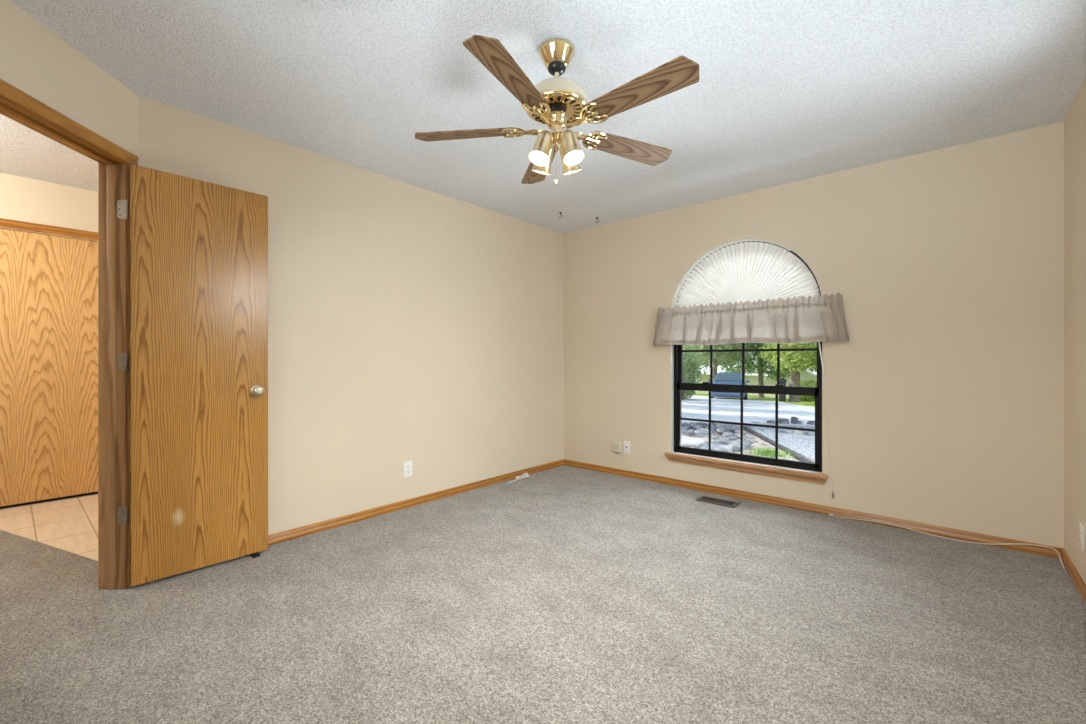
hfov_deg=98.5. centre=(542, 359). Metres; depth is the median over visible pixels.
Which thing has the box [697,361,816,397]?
house
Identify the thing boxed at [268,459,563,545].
baseboard
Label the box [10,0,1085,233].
ceiling
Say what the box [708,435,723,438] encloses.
flagstone
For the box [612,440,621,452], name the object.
phone jack
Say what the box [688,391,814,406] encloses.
lawn
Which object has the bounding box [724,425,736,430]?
flagstone
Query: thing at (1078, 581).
baseboard
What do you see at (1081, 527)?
wall outlet
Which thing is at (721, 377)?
car
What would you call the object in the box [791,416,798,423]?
boulder
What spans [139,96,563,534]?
wall
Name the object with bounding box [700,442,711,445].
flagstone
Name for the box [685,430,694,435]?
flagstone
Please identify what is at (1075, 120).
wall
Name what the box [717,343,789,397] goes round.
tree
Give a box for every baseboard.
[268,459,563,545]
[564,459,1063,558]
[1061,549,1085,603]
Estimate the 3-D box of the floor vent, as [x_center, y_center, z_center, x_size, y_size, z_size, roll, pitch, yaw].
[1.360,1.107,3.642,0.296,0.008,0.136,0,0,41]
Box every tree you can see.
[683,343,750,378]
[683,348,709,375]
[683,348,736,381]
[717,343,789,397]
[759,342,816,402]
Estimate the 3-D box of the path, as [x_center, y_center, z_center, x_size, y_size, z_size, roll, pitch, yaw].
[6.933,1.459,5.797,9.000,0.233,8.500,0,0,41]
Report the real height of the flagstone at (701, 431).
0.149 m
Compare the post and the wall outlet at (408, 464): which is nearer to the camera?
the wall outlet at (408, 464)
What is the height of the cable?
0.057 m
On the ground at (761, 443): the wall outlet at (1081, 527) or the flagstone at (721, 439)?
the flagstone at (721, 439)
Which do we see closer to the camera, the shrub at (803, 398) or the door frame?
the door frame
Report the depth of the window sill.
3.69 m
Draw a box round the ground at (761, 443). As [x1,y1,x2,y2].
[682,424,814,461]
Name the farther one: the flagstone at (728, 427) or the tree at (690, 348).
the tree at (690, 348)
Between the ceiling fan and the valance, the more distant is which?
the valance
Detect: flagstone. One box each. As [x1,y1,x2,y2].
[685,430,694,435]
[689,423,696,428]
[693,426,702,430]
[694,428,708,434]
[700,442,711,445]
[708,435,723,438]
[714,427,726,430]
[714,440,726,444]
[716,428,725,433]
[716,438,730,442]
[722,432,733,436]
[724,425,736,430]
[727,436,737,440]
[727,440,750,449]
[732,445,739,451]
[744,438,757,442]
[792,430,808,434]
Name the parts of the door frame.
head casing, casing, casing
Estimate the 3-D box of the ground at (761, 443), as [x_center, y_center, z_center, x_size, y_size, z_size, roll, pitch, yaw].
[22.311,4.179,45.508,100.000,5.635,89.820,0,0,41]
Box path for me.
[752,425,814,460]
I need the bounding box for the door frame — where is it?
[0,79,138,589]
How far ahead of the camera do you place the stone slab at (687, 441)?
7.44 m
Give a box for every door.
[0,218,97,508]
[117,164,267,586]
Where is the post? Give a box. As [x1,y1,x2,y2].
[779,378,786,401]
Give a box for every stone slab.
[682,436,705,446]
[699,444,732,451]
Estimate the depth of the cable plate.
4.43 m
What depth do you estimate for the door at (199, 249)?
2.44 m
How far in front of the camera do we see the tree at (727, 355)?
30.67 m
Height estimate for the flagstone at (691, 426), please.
0.139 m
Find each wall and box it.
[0,0,138,165]
[0,173,97,241]
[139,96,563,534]
[564,121,1063,547]
[1064,76,1085,583]
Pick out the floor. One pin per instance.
(564, 594)
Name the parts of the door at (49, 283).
head casing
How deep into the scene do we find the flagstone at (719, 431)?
8.47 m
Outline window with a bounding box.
[671,239,821,473]
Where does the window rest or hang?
attached to the wall at (944, 398)
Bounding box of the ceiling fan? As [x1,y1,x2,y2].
[415,35,698,184]
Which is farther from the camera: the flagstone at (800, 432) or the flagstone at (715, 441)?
the flagstone at (800, 432)
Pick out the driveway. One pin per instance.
(697, 406)
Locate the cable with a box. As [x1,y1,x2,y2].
[829,514,1064,568]
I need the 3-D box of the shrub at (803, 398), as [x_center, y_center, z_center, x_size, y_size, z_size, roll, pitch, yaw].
[15.362,1.828,26.740,1.450,1.388,2.176,0,0,-44]
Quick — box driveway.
[682,395,814,425]
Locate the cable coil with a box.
[507,473,529,482]
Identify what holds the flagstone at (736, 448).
on the ground at (761, 443)
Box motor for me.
[526,88,587,124]
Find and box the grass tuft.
[743,446,792,458]
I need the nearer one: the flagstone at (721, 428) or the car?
the flagstone at (721, 428)
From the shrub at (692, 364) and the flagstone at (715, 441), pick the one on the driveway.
the shrub at (692, 364)
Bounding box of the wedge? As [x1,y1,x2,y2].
[249,552,259,557]
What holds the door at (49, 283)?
in the wall at (24, 199)
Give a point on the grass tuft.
(771, 452)
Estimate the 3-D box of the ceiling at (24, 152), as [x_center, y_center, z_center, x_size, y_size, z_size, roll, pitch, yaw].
[-3.068,-1.398,1.812,3.760,0.040,3.350,0,0,41]
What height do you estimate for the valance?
0.350 m
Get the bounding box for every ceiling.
[0,114,97,191]
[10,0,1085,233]
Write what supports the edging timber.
on the ground at (761, 443)
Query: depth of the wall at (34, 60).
1.95 m
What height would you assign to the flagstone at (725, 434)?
0.114 m
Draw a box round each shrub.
[682,349,702,399]
[800,379,816,401]
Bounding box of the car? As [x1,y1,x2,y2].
[708,372,749,399]
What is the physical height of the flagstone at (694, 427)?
0.134 m
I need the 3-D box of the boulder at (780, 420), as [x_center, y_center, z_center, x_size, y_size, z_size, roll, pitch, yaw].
[5.301,1.380,10.309,0.233,0.168,0.185,0,0,41]
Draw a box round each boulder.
[778,418,788,423]
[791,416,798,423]
[793,421,802,424]
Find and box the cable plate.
[624,441,629,453]
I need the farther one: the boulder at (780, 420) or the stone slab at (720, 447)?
the boulder at (780, 420)
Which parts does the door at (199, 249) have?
knob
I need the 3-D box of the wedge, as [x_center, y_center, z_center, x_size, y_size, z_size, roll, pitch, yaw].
[-1.643,1.103,2.660,0.090,0.018,0.035,0,0,41]
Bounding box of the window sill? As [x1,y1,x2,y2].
[664,452,827,484]
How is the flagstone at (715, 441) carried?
on the ground at (761, 443)
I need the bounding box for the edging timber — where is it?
[743,426,814,462]
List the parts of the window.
sash, frame, arch frame, sash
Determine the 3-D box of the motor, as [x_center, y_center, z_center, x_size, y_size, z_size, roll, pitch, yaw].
[0.059,-1.073,2.005,0.269,0.025,0.269,0,0,41]
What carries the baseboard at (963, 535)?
attached to the wall at (944, 398)
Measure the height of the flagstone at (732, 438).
0.091 m
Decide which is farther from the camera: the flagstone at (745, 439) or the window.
the flagstone at (745, 439)
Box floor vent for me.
[696,496,739,507]
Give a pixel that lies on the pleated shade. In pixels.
(751, 271)
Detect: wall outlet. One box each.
[404,461,411,477]
[1079,523,1083,550]
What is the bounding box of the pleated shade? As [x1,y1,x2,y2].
[675,240,819,307]
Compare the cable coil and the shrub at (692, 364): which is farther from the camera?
the shrub at (692, 364)
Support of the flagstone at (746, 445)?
on the ground at (761, 443)
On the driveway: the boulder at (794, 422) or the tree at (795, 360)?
the boulder at (794, 422)
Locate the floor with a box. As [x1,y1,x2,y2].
[0,465,1085,723]
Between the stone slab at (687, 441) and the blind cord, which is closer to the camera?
the blind cord
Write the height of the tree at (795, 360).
5.741 m
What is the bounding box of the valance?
[653,293,848,345]
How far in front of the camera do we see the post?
23.87 m
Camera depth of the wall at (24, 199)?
3.63 m
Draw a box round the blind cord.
[818,342,833,497]

